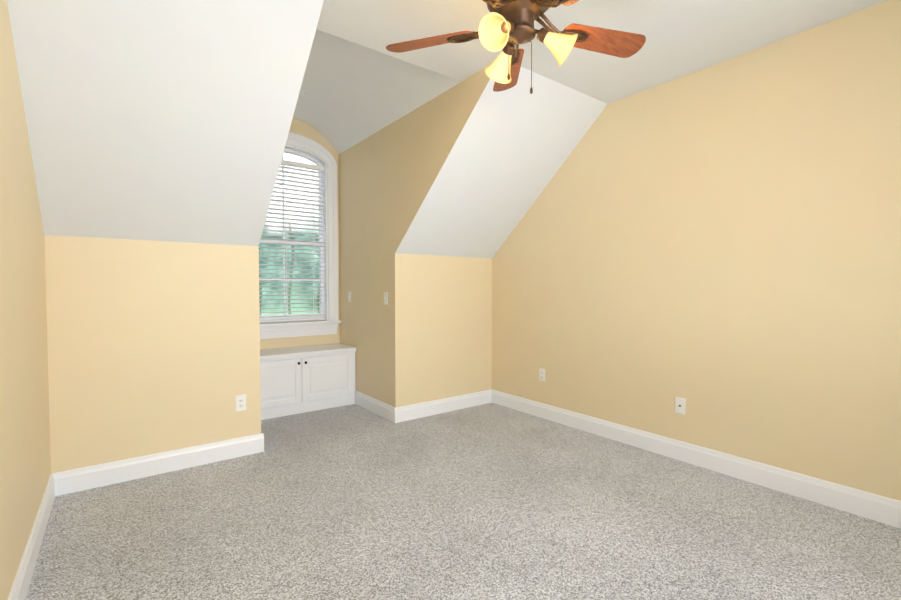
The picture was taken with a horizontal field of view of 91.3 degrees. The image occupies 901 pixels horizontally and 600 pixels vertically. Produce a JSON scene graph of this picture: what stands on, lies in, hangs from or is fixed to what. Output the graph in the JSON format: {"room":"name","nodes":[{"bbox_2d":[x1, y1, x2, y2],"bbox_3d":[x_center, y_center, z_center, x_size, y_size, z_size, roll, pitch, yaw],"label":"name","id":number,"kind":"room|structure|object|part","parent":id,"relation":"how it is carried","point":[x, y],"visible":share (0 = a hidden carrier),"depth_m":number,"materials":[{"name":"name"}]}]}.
{"room":"empty attic bedroom","nodes":[
{"label":"empty attic bedroom","id":0,"kind":"room"},
{"bbox_2d":[0,0,50,599],"bbox_3d":[-0.891,-0.135,0.641,0.001,2.680,4.750,-1,2,-37],"label":"wall","id":1,"kind":"structure","parent":0,"point":[25,464],"depth_m":1.81,"materials":[{"name":"yellow paint"}]},
{"bbox_2d":[8,474,54,599],"bbox_3d":[-0.885,1.137,0.685,0.016,0.135,4.750,-1,2,-37],"label":"baseboard","id":2,"kind":"structure","parent":1,"relation":"attached to","point":[21,584],"depth_m":1.92,"materials":[{"name":"white wood"}]},
{"bbox_2d":[7,0,323,245],"bbox_3d":[-1.458,-0.947,2.321,1.160,1.160,1.352,-1,2,-37],"label":"ceiling","id":3,"kind":"structure","parent":0,"point":[162,120],"depth_m":2.27,"materials":[{"name":"white paint"}]},
{"bbox_2d":[44,235,491,472],"bbox_3d":[-0.946,0.355,3.599,3.474,1.520,0.001,-1,2,-37],"label":"wall","id":4,"kind":"structure","parent":0,"point":[153,347],"depth_m":2.94,"materials":[{"name":"yellow paint"}]},
{"bbox_2d":[51,433,263,495],"bbox_3d":[-1.856,1.068,2.919,1.176,0.135,0.016,-1,2,-37],"label":"baseboard","id":5,"kind":"structure","parent":4,"relation":"attached to","point":[88,477],"depth_m":2.86,"materials":[{"name":"white wood"}]},
{"bbox_2d":[236,394,245,411],"bbox_3d":[-1.511,0.743,3.176,0.070,0.114,0.009,-1,2,-37],"label":"outlet","id":6,"kind":"object","parent":4,"relation":"attached to","point":[240,402],"visible":1,"depth_m":3.17,"materials":[{"name":"white plastic"}]},
{"bbox_2d":[394,389,491,422],"bbox_3d":[-0.030,1.026,4.306,1.185,0.135,0.016,-1,2,-37],"label":"baseboard","id":7,"kind":"structure","parent":4,"relation":"attached to","point":[420,410],"depth_m":4.25,"materials":[{"name":"white wood"}]},
{"bbox_2d":[260,118,339,349],"bbox_3d":[-1.739,-0.402,4.612,1.145,2.970,0.150,-1,2,-37],"label":"wall","id":8,"kind":"structure","parent":0,"point":[298,127],"depth_m":4.70,"materials":[{"name":"yellow paint"}]},
{"bbox_2d":[259,132,340,338],"bbox_3d":[-1.717,-0.669,4.575,1.137,2.110,0.202,-1,2,-37],"label":"window unit","id":9,"kind":"structure","parent":8,"relation":"in","point":[325,321],"depth_m":4.70,"materials":[{"name":"white"}]},
{"label":"glass","id":10,"kind":"part","parent":9,"relation":"part of","materials":[{"name":"clear glass"}]},
{"bbox_2d":[338,65,489,407],"bbox_3d":[-0.457,-0.234,3.876,0.001,2.680,2.581,-1,2,-37],"label":"wall","id":11,"kind":"structure","parent":0,"point":[389,173],"depth_m":4.10,"materials":[{"name":"yellow paint"}]},
{"bbox_2d":[348,291,350,301],"bbox_3d":[-1.083,-0.034,4.688,0.022,0.114,0.070,-1,2,-37],"label":"light switch","id":12,"kind":"object","parent":11,"relation":"attached to","point":[349,296],"visible":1,"depth_m":4.68,"materials":[{"name":"white plastic"}]},
{"bbox_2d":[356,391,394,422],"bbox_3d":[-0.741,1.027,4.276,0.016,0.135,0.795,-1,2,-37],"label":"baseboard","id":13,"kind":"structure","parent":11,"relation":"attached to","point":[379,408],"depth_m":4.24,"materials":[{"name":"white wood"}]},
{"bbox_2d":[384,292,387,304],"bbox_3d":[-0.603,-0.015,4.058,0.022,0.114,0.070,-1,2,-37],"label":"light switch","id":14,"kind":"object","parent":11,"relation":"attached to","point":[385,298],"visible":1,"depth_m":4.05,"materials":[{"name":"white plastic"}]},
{"bbox_2d":[25,403,900,599],"bbox_3d":[0.119,1.217,2.224,4.074,0.120,6.579,-1,2,-37],"label":"floor","id":15,"kind":"structure","parent":0,"point":[490,501],"depth_m":2.24,"materials":[{"name":"carpet"}]},
{"bbox_2d":[260,343,355,419],"bbox_3d":[-1.551,0.794,4.402,1.133,0.592,0.458,-1,2,-37],"label":"base cabinet","id":16,"kind":"object","parent":15,"relation":"on","point":[298,380],"visible":0.75,"depth_m":4.29,"materials":[{"name":"white wood"}]},
{"bbox_2d":[395,67,606,257],"bbox_3d":[0.381,-0.990,3.718,1.169,1.160,1.352,-1,2,-37],"label":"ceiling","id":17,"kind":"structure","parent":0,"point":[512,149],"depth_m":3.59,"materials":[{"name":"white paint"}]},
{"bbox_2d":[293,0,886,154],"bbox_3d":[0.120,-1.666,2.135,3.474,0.290,5.979,-1,2,-37],"label":"ceiling","id":18,"kind":"structure","parent":0,"point":[685,37],"depth_m":2.73,"materials":[{"name":"white paint"}]},
{"bbox_2d":[300,90,316,97],"bbox_3d":[-1.285,-1.880,3.986,0.148,0.036,0.148,-1,2,-37],"label":"recessed light","id":19,"kind":"object","parent":18,"relation":"in","point":[302,94],"visible":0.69,"depth_m":3.97,"materials":[{"name":"white"}]},
{"bbox_2d":[386,0,645,93],"bbox_3d":[0.341,-1.226,1.968,1.279,0.581,1.237,-1,2,-37],"label":"ceiling fan","id":20,"kind":"object","parent":18,"relation":"hanging from","point":[505,26],"visible":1,"depth_m":2.05,"materials":[{"name":"brown wood"}]},
{"bbox_2d":[492,0,900,500],"bbox_3d":[1.874,-0.200,2.743,0.001,2.680,4.750,-1,2,-37],"label":"wall","id":21,"kind":"structure","parent":0,"point":[717,246],"depth_m":2.79,"materials":[{"name":"yellow paint"}]},
{"bbox_2d":[539,368,544,381],"bbox_3d":[0.854,0.699,4.106,0.009,0.114,0.070,-1,2,-37],"label":"electrical outlet","id":22,"kind":"object","parent":21,"relation":"attached to","point":[541,374],"visible":1,"depth_m":4.10,"materials":[{"name":"white plastic"}]},
{"bbox_2d":[675,397,685,414],"bbox_3d":[1.614,0.745,3.099,0.018,0.114,0.070,-1,2,-37],"label":"outlet","id":23,"kind":"object","parent":21,"relation":"attached to","point":[679,405],"visible":1,"depth_m":3.10,"materials":[{"name":"white plastic"}]},
{"bbox_2d":[492,390,900,528],"bbox_3d":[1.868,1.073,2.777,0.016,0.135,4.750,-1,2,-37],"label":"baseboard","id":24,"kind":"structure","parent":21,"relation":"attached to","point":[877,508],"depth_m":2.84,"materials":[{"name":"white wood"}]},
{"label":"outside","id":25,"kind":"structure","parent":0,"visible":0},
{"bbox_2d":[259,137,326,315],"bbox_3d":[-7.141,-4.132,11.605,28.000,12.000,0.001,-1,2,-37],"label":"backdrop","id":26,"kind":"structure","parent":25,"point":[294,158],"depth_m":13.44,"materials":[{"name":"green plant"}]}
]}

